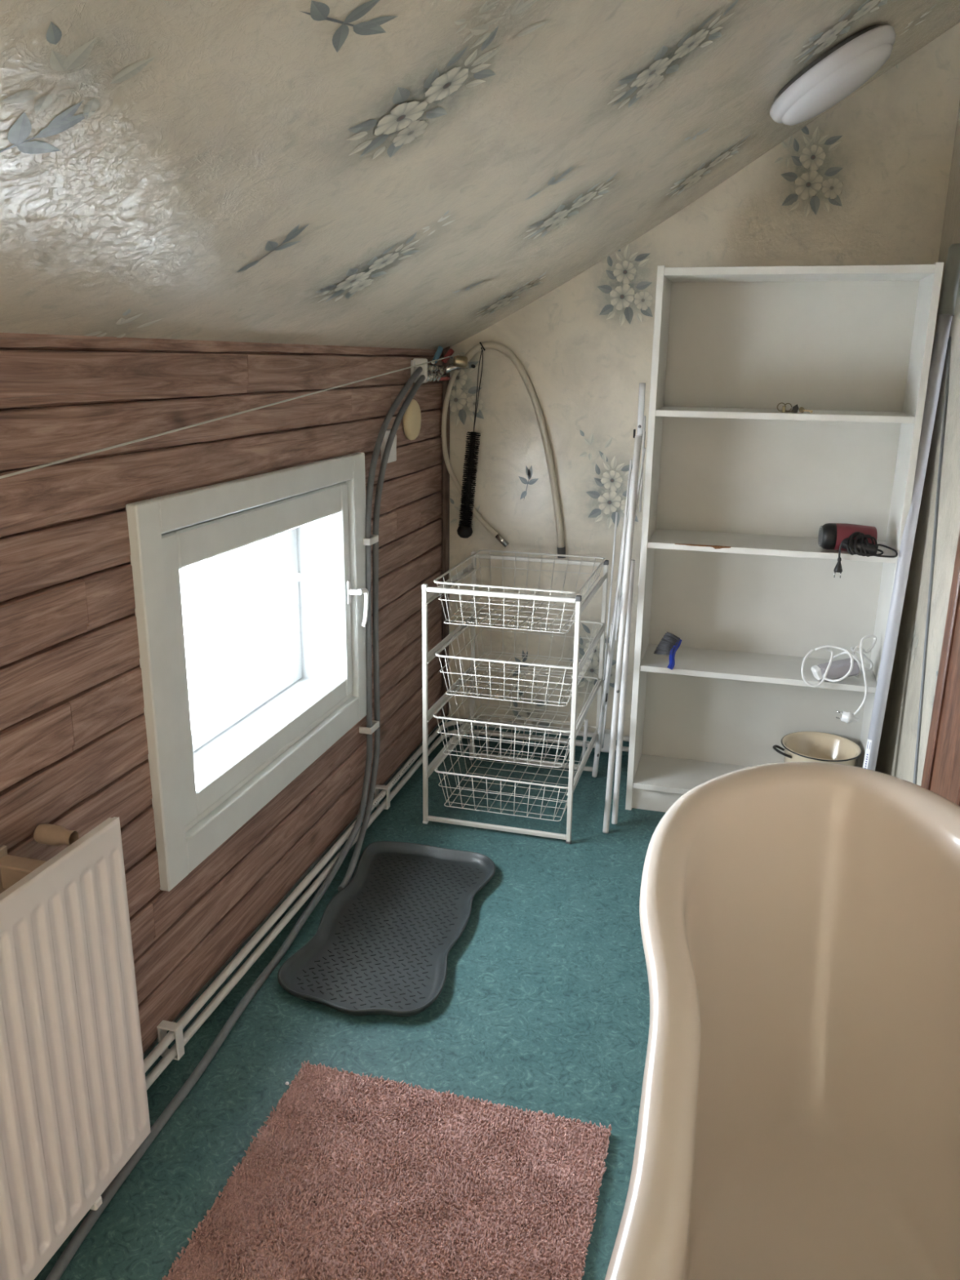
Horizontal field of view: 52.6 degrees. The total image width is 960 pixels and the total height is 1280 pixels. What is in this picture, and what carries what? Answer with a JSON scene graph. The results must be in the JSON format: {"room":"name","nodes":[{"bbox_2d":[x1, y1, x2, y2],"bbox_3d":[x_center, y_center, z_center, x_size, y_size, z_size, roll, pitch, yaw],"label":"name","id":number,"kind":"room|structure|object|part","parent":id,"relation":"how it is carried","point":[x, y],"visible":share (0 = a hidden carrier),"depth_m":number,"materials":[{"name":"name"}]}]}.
{"room":"bathroom","nodes":[
{"label":"bathroom","id":0,"kind":"room"},
{"bbox_2d":[0,332,443,1057],"bbox_3d":[-1.084,0.454,0.982,0.202,1.640,6.400,5,17,15],"label":"wall","id":1,"kind":"structure","parent":0,"point":[74,752],"depth_m":2.01,"materials":[{"name":"brown wood"}]},
{"bbox_2d":[0,817,151,1279],"bbox_3d":[-0.835,0.761,1.329,0.158,0.680,1.012,5,17,15],"label":"radiator","id":2,"kind":"object","parent":1,"relation":"attached to","point":[74,1107],"visible":1,"depth_m":1.60,"materials":[{"name":"metal"}]},
{"bbox_3d":[-0.775,0.760,1.311,0.020,0.665,1.012,5,17,15],"label":"panel","id":3,"kind":"part","parent":2,"relation":"part of","materials":[{"name":"metal"}]},
{"bbox_2d":[125,452,368,891],"bbox_3d":[-0.599,-0.019,2.548,0.251,0.840,1.168,5,17,15],"label":"window","id":4,"kind":"structure","parent":1,"relation":"in","point":[210,776],"depth_m":2.48,"materials":[{"name":"white paint"}]},
{"bbox_3d":[-0.698,-0.029,2.583,0.040,0.554,0.905,5,17,15],"label":"sash","id":5,"kind":"part","parent":4,"relation":"part of","materials":[{"name":"glass"}]},
{"bbox_3d":[-0.553,-0.023,2.522,0.051,0.659,0.986,5,17,15],"label":"sash","id":6,"kind":"part","parent":4,"relation":"part of","materials":[{"name":"white paint"}]},
{"bbox_3d":[-0.548,-0.022,2.524,0.030,0.694,1.015,5,17,15],"label":"frame","id":7,"kind":"part","parent":4,"relation":"part of","materials":[{"name":"white paint"}]},
{"bbox_3d":[-0.372,-0.113,2.976,0.047,0.153,0.068,5,17,15],"label":"handle","id":8,"kind":"part","parent":4,"relation":"part of","materials":[{"name":"white plastic"}]},
{"bbox_2d":[143,721,443,1077],"bbox_3d":[-1.002,1.207,1.147,0.004,0.064,6.350,5,17,15],"label":"baseboard","id":9,"kind":"structure","parent":1,"relation":"attached to","point":[278,920],"depth_m":2.62,"materials":[{"name":"white wood"}]},
{"bbox_2d":[359,720,379,734],"bbox_3d":[-0.363,0.285,3.185,0.044,0.022,0.072,5,17,15],"label":"clip","id":10,"kind":"object","parent":1,"relation":"attached to","point":[375,724],"visible":0.84,"depth_m":3.15,"materials":[{"name":"white plastic"}]},
{"bbox_2d":[363,534,378,545],"bbox_3d":[-0.350,-0.313,3.032,0.044,0.022,0.072,5,17,15],"label":"clip","id":11,"kind":"object","parent":1,"relation":"attached to","point":[375,538],"visible":0.77,"depth_m":3.00,"materials":[{"name":"white plastic"}]},
{"bbox_2d":[143,720,629,1072],"bbox_3d":[0.007,1.034,1.602,1.642,0.020,4.824,5,17,15],"label":"pipe","id":12,"kind":"object","parent":1,"relation":"attached to","point":[152,1057],"visible":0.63,"depth_m":2.62,"materials":[{"name":"white plastic"}]},
{"bbox_2d":[156,1020,184,1060],"bbox_3d":[-0.686,0.887,2.152,0.050,0.079,0.026,5,17,15],"label":"clip","id":13,"kind":"object","parent":12,"relation":"attached to","point":[165,1025],"visible":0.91,"depth_m":2.14,"materials":[{"name":"white plastic"}]},
{"bbox_2d":[374,784,390,809],"bbox_3d":[-0.338,0.543,3.356,0.050,0.079,0.026,5,17,15],"label":"clip","id":14,"kind":"object","parent":12,"relation":"attached to","point":[377,786],"visible":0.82,"depth_m":3.35,"materials":[{"name":"white plastic"}]},
{"bbox_2d":[145,728,629,1089],"bbox_3d":[0.006,1.076,1.615,1.642,0.020,4.824,5,17,15],"label":"pipe","id":15,"kind":"object","parent":1,"relation":"attached to","point":[215,1002],"visible":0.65,"depth_m":2.62,"materials":[{"name":"white plastic"}]},
{"bbox_2d":[380,428,396,463],"bbox_3d":[-0.295,-0.633,3.168,0.028,0.105,0.098,5,17,15],"label":"light switch","id":16,"kind":"object","parent":1,"relation":"attached to","point":[393,455],"visible":0.56,"depth_m":3.15,"materials":[{"name":"white plastic"}]},
{"bbox_2d":[402,399,421,439],"bbox_3d":[-0.234,-0.760,3.350,0.030,0.140,0.140,5,17,15],"label":"air vent","id":17,"kind":"object","parent":1,"relation":"in","point":[411,419],"visible":0.9,"depth_m":3.32,"materials":[{"name":"beige plastic"}]},
{"bbox_2d":[410,358,427,382],"bbox_3d":[-0.210,-0.927,3.342,0.052,0.082,0.031,5,17,15],"label":"bracket","id":18,"kind":"object","parent":1,"relation":"attached to","point":[415,361],"visible":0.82,"depth_m":3.34,"materials":[{"name":"white plastic"}]},
{"bbox_2d":[427,346,475,382],"bbox_3d":[-0.145,-0.993,3.488,0.116,0.122,0.293,12,20,35],"label":"tap manifold","id":19,"kind":"object","parent":1,"relation":"attached to","point":[460,362],"visible":0.8,"depth_m":3.52,"materials":[{"name":"silver metal"}]},
{"bbox_2d":[0,352,464,479],"bbox_3d":[-0.513,-0.504,2.115,0.053,0.267,3.210,5,17,15],"label":"clothesline","id":20,"kind":"object","parent":19,"relation":"attached to","point":[433,361],"visible":1,"depth_m":1.86,"materials":[{"name":"grey fabric"}]},
{"bbox_2d":[45,364,428,1279],"bbox_3d":[-0.471,0.066,2.522,0.049,1.503,2.417,4,17,12],"label":"hose","id":21,"kind":"object","parent":19,"relation":"attached to","point":[77,1240],"visible":0.94,"depth_m":2.56,"materials":[{"name":"rubber"}]},
{"bbox_2d":[337,372,433,891],"bbox_3d":[-0.309,-0.104,3.163,0.064,1.476,1.050,4,16,11],"label":"hose","id":22,"kind":"object","parent":19,"relation":"attached to","point":[413,391],"visible":0.91,"depth_m":3.13,"materials":[{"name":"plastic"}]},
{"bbox_2d":[439,376,450,381],"bbox_3d":[-0.128,-0.945,3.512,0.034,0.015,0.036,5,17,15],"label":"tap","id":23,"kind":"object","parent":19,"relation":"on","point":[441,378],"depth_m":3.50,"materials":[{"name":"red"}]},
{"bbox_2d":[431,346,475,368],"bbox_3d":[-0.094,-1.026,3.521,0.127,0.076,0.134,5,17,15],"label":"tap","id":24,"kind":"object","parent":19,"relation":"on","point":[460,362],"depth_m":3.52,"materials":[{"name":"gold metal"}]},
{"bbox_2d":[457,349,483,537],"bbox_3d":[-0.042,-0.736,3.689,0.071,0.709,0.091,-14,22,-42],"label":"brush","id":25,"kind":"object","parent":19,"relation":"hanging from","point":[464,530],"visible":1,"depth_m":3.72,"materials":[{"name":"black plastic"}]},
{"bbox_2d":[441,369,509,547],"bbox_3d":[-0.019,-0.685,3.694,0.269,0.671,0.075,5,17,15],"label":"hose","id":26,"kind":"object","parent":19,"relation":"hanging from","point":[498,536],"visible":0.99,"depth_m":3.72,"materials":[{"name":"beige plastic"}]},
{"bbox_2d":[34,735,666,1279],"bbox_3d":[-0.205,1.338,0.955,2.250,0.060,6.550,5,17,15],"label":"floor","id":27,"kind":"structure","parent":0,"point":[543,1003],"depth_m":2.31,"materials":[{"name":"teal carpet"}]},
{"bbox_2d":[277,840,495,1017],"bbox_3d":[-0.237,0.782,2.707,0.449,0.032,0.829,5,17,15],"label":"tray","id":28,"kind":"object","parent":27,"relation":"on","point":[382,944],"visible":1,"depth_m":2.67,"materials":[{"name":"grey rubber"}]},
{"bbox_2d":[162,1060,611,1279],"bbox_3d":[-0.226,1.135,1.510,0.700,0.019,1.236,5,17,15],"label":"bath rug","id":29,"kind":"object","parent":27,"relation":"on","point":[351,1176],"visible":1,"depth_m":1.83,"materials":[{"name":"pink fabric"}]},
{"bbox_2d":[421,549,608,844],"bbox_3d":[0.134,0.163,3.396,0.511,0.845,0.589,5,17,15],"label":"drawers","id":30,"kind":"object","parent":27,"relation":"on","point":[575,725],"visible":0.98,"depth_m":3.30,"materials":[{"name":"white metal"}]},
{"bbox_3d":[-0.180,0.224,3.195,0.015,0.825,0.015,5,17,15],"label":"post","id":31,"kind":"part","parent":30,"relation":"part of","materials":[{"name":"white metal"}]},
{"bbox_3d":[-0.028,0.072,3.725,0.015,0.825,0.015,5,17,15],"label":"post","id":32,"kind":"part","parent":30,"relation":"part of","materials":[{"name":"white metal"}]},
{"bbox_3d":[0.053,0.626,3.243,0.479,0.015,0.013,5,17,15],"label":"cross rail","id":33,"kind":"part","parent":30,"relation":"part of","materials":[{"name":"white metal"}]},
{"bbox_3d":[0.062,-0.141,3.021,0.479,0.015,0.013,5,17,15],"label":"cross rail","id":34,"kind":"part","parent":30,"relation":"part of","materials":[{"name":"white metal"}]},
{"bbox_2d":[434,714,597,821],"bbox_3d":[0.143,0.446,3.472,0.472,0.135,0.574,5,17,15],"label":"wire basket","id":35,"kind":"object","parent":30,"relation":"on","point":[571,787],"depth_m":3.38,"materials":[{"name":"grey metal"}]},
{"bbox_2d":[433,666,599,768],"bbox_3d":[0.142,0.262,3.419,0.472,0.139,0.574,5,17,15],"label":"wire basket","id":36,"kind":"object","parent":30,"relation":"on","point":[574,731],"depth_m":3.35,"materials":[{"name":"grey metal"}]},
{"bbox_2d":[435,613,604,706],"bbox_3d":[0.152,0.059,3.358,0.472,0.139,0.574,5,17,15],"label":"wire basket","id":37,"kind":"object","parent":30,"relation":"on","point":[577,667],"depth_m":3.27,"materials":[{"name":"grey metal"}]},
{"bbox_2d":[433,549,605,633],"bbox_3d":[0.149,-0.174,3.293,0.472,0.140,0.574,5,17,15],"label":"wire basket","id":38,"kind":"object","parent":30,"relation":"on","point":[579,607],"depth_m":3.19,"materials":[{"name":"grey metal"}]},
{"bbox_3d":[0.206,0.475,3.773,0.479,0.015,0.013,5,17,15],"label":"cross rail","id":39,"kind":"part","parent":30,"relation":"part of","materials":[{"name":"white metal"}]},
{"bbox_3d":[0.215,-0.292,3.550,0.479,0.015,0.013,5,17,15],"label":"cross rail","id":40,"kind":"part","parent":30,"relation":"part of","materials":[{"name":"white metal"}]},
{"bbox_3d":[0.295,0.266,3.070,0.015,0.825,0.015,5,17,15],"label":"post","id":41,"kind":"part","parent":30,"relation":"part of","materials":[{"name":"white metal"}]},
{"bbox_3d":[0.448,0.115,3.600,0.015,0.825,0.015,5,17,15],"label":"post","id":42,"kind":"part","parent":30,"relation":"part of","materials":[{"name":"white metal"}]},
{"bbox_2d":[581,382,645,833],"bbox_3d":[0.467,-0.120,3.290,0.118,1.452,0.503,0,16,-3],"label":"poles","id":43,"kind":"object","parent":27,"relation":"on","point":[622,610],"visible":0.96,"depth_m":3.17,"materials":[{"name":"white metal"}]},
{"bbox_3d":[0.478,-0.081,3.422,0.020,1.295,0.200,-6,18,-23],"label":"leg","id":44,"kind":"part","parent":43,"relation":"part of","materials":[{"name":"white metal"}]},
{"bbox_3d":[0.450,0.015,3.091,0.050,1.304,0.060,5,17,15],"label":"leg","id":45,"kind":"part","parent":43,"relation":"part of","materials":[{"name":"white metal"}]},
{"bbox_3d":[0.470,0.185,3.193,0.019,0.907,0.050,8,18,25],"label":"leg","id":46,"kind":"part","parent":43,"relation":"part of","materials":[{"name":"white metal"}]},
{"bbox_2d":[604,761,959,1279],"bbox_3d":[0.468,0.825,1.273,0.635,0.765,1.670,5,17,15],"label":"bathtub","id":47,"kind":"object","parent":27,"relation":"on","point":[799,1116],"visible":1,"depth_m":1.74,"materials":[{"name":"beige ceramic"}]},
{"bbox_2d":[625,262,943,812],"bbox_3d":[0.946,-0.268,3.206,0.797,1.800,0.281,5,17,15],"label":"bookcase","id":48,"kind":"object","parent":27,"relation":"on","point":[740,490],"visible":0.87,"depth_m":3.25,"materials":[{"name":"white laminate"}]},
{"bbox_3d":[0.572,-0.302,3.305,0.021,1.800,0.281,5,17,15],"label":"panel","id":49,"kind":"part","parent":48,"relation":"part of","materials":[{"name":"white wood"}]},
{"bbox_2d":[653,631,681,670],"bbox_3d":[0.636,0.031,3.281,0.069,0.114,0.117,-7,18,-26],"label":"brush","id":50,"kind":"object","parent":48,"relation":"on","point":[669,643],"visible":1,"depth_m":3.26,"materials":[{"name":"blue plastic"}]},
{"bbox_3d":[0.649,0.047,3.253,0.029,0.099,0.072,11,19,33],"label":"brush handle","id":51,"kind":"part","parent":50,"relation":"part of","materials":[{"name":"blue plastic"}]},
{"bbox_3d":[0.935,0.507,3.430,0.755,0.020,0.272,5,17,15],"label":"shelf","id":52,"kind":"part","parent":48,"relation":"part of","materials":[{"name":"white wood"}]},
{"bbox_3d":[0.941,0.092,3.309,0.755,0.020,0.272,5,17,15],"label":"shelf","id":53,"kind":"part","parent":48,"relation":"part of","materials":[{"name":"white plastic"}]},
{"bbox_3d":[0.946,-0.313,3.192,0.755,0.020,0.272,5,17,15],"label":"shelf","id":54,"kind":"part","parent":48,"relation":"part of","materials":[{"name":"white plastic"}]},
{"bbox_3d":[0.951,-0.716,3.075,0.755,0.020,0.272,5,17,15],"label":"shelf","id":55,"kind":"part","parent":48,"relation":"part of","materials":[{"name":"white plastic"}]},
{"bbox_2d":[777,402,813,413],"bbox_3d":[0.960,-0.708,2.958,0.105,0.029,0.014,5,17,15],"label":"keys","id":56,"kind":"object","parent":48,"relation":"on","point":[795,408],"visible":1,"depth_m":2.96,"materials":[{"name":"silver metal"}]},
{"bbox_3d":[0.957,-1.117,2.962,0.755,0.023,0.275,5,17,15],"label":"panel","id":57,"kind":"part","parent":48,"relation":"part of","materials":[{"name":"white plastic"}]},
{"bbox_2d":[773,731,862,766],"bbox_3d":[1.163,0.440,3.334,0.262,0.168,0.262,14,21,39],"label":"enamel pot","id":58,"kind":"object","parent":48,"relation":"on","point":[800,746],"visible":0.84,"depth_m":3.40,"materials":[{"name":"beige metal"}]},
{"bbox_3d":[1.026,0.379,3.305,0.050,0.025,0.082,-1,16,-4],"label":"handle","id":59,"kind":"part","parent":58,"relation":"part of","materials":[{"name":"black plastic"}]},
{"bbox_2d":[800,634,876,723],"bbox_3d":[1.149,0.118,3.127,0.229,0.271,0.142,5,17,15],"label":"extension cord","id":60,"kind":"object","parent":48,"relation":"on","point":[832,670],"visible":1,"depth_m":3.10,"materials":[{"name":"grey plastic"}]},
{"bbox_2d":[810,657,859,681],"bbox_3d":[1.153,0.095,3.148,0.150,0.069,0.079,5,17,15],"label":"socket","id":61,"kind":"object","parent":60,"relation":"attached to","point":[839,668],"depth_m":3.12,"materials":[{"name":"white plastic"}]},
{"bbox_2d":[817,523,897,577],"bbox_3d":[1.174,-0.279,3.028,0.228,0.159,0.132,5,17,15],"label":"hair dryer","id":62,"kind":"object","parent":48,"relation":"on","point":[859,540],"visible":1,"depth_m":3.00,"materials":[{"name":"red plastic"}]},
{"bbox_2d":[817,525,822,546],"bbox_3d":[1.071,-0.327,3.056,0.004,0.067,0.067,3,16,8],"label":"grille","id":63,"kind":"object","parent":62,"relation":"attached to","point":[820,531],"depth_m":3.05,"materials":[{"name":"grey plastic"}]},
{"bbox_3d":[1.167,-0.293,2.996,0.124,0.052,0.053,16,22,42],"label":"dryer handle","id":64,"kind":"part","parent":62,"relation":"part of","materials":[{"name":"black plastic"}]},
{"bbox_3d":[1.191,-0.287,2.975,0.170,0.081,0.048,5,17,15],"label":"cord","id":65,"kind":"part","parent":62,"relation":"part of","materials":[{"name":"black plastic"}]},
{"bbox_3d":[1.320,-0.235,3.108,0.021,1.800,0.281,5,17,15],"label":"panel","id":66,"kind":"part","parent":48,"relation":"part of","materials":[{"name":"white plastic"}]},
{"bbox_2d":[862,243,959,770],"bbox_3d":[1.293,-0.228,2.963,0.045,1.847,0.257,13,20,37],"label":"pole","id":67,"kind":"object","parent":27,"relation":"on","point":[947,304],"visible":0.69,"depth_m":2.91,"materials":[{"name":"grey metal"}]},
{"bbox_2d":[0,0,959,349],"bbox_3d":[-0.133,-0.694,0.362,2.041,1.194,6.368,5,17,15],"label":"ceiling","id":68,"kind":"structure","parent":0,"point":[400,174],"depth_m":1.58,"materials":[{"name":"paper"}]},
{"bbox_2d":[769,24,895,125],"bbox_3d":[0.926,-1.486,2.562,0.297,0.211,0.340,5,17,15],"label":"ceiling lamp","id":69,"kind":"object","parent":68,"relation":"attached to","point":[843,68],"visible":1,"depth_m":2.46,"materials":[{"name":"white glass"}]},
{"bbox_2d":[439,22,959,736],"bbox_3d":[0.661,-0.741,3.535,1.755,2.615,0.003,5,17,15],"label":"wall","id":70,"kind":"structure","parent":0,"point":[865,182],"depth_m":3.54,"materials":[{"name":"beige paper"}]},
{"bbox_2d":[441,346,449,716],"bbox_3d":[-0.137,-0.396,3.850,0.027,1.484,0.026,5,17,15],"label":"trim","id":71,"kind":"structure","parent":70,"relation":"attached to","point":[445,474],"depth_m":3.83,"materials":[{"name":"brown wood"}]},
{"bbox_2d":[464,341,565,558],"bbox_3d":[0.130,-0.713,3.670,0.420,0.796,0.064,3,16,8],"label":"hose","id":72,"kind":"object","parent":70,"relation":"attached to","point":[499,347],"visible":0.91,"depth_m":3.62,"materials":[{"name":"grey plastic"}]},
{"bbox_2d":[443,719,629,755],"bbox_3d":[0.655,0.434,3.870,1.685,0.075,0.008,5,17,15],"label":"baseboard","id":73,"kind":"structure","parent":70,"relation":"attached to","point":[626,744],"depth_m":3.99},
{"bbox_2d":[600,728,610,752],"bbox_3d":[0.507,0.403,3.876,0.044,0.084,0.044,5,17,15],"label":"clip","id":74,"kind":"object","parent":70,"relation":"attached to","point":[607,731],"visible":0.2,"depth_m":3.86,"materials":[{"name":"white plastic"}]},
{"bbox_2d":[875,101,959,786],"bbox_3d":[0.635,0.118,0.369,0.003,2.670,6.360,5,17,15],"label":"wall","id":75,"kind":"structure","parent":0,"point":[895,757],"depth_m":2.89,"materials":[{"name":"beige paper"}]},
{"bbox_2d":[909,621,941,707],"bbox_3d":[1.262,0.014,2.717,0.002,0.346,0.645,5,17,15],"label":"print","id":76,"kind":"object","parent":75,"relation":"attached to","point":[918,628],"depth_m":2.76},
{"bbox_2d":[912,336,951,784],"bbox_3d":[1.284,-0.050,2.789,0.009,1.583,0.568,5,17,15],"label":"cable","id":77,"kind":"object","parent":75,"relation":"attached to","point":[945,402],"visible":0.87,"depth_m":2.78,"materials":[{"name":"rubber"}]},
{"bbox_2d":[920,530,959,805],"bbox_3d":[1.048,-0.050,2.009,0.068,2.050,0.910,5,17,15],"label":"door","id":78,"kind":"structure","parent":75,"relation":"in","point":[941,770],"depth_m":2.38,"materials":[{"name":"red wood"}]},
{"label":"outside","id":79,"kind":"structure","parent":0,"visible":0},
{"bbox_2d":[179,535,282,725],"bbox_3d":[-20.100,2.799,6.601,38.400,0.100,80.000,5,17,15],"label":"sky","id":80,"kind":"structure","parent":79,"point":[230,600],"depth_m":17.78,"materials":[{"name":"white"}]}
]}

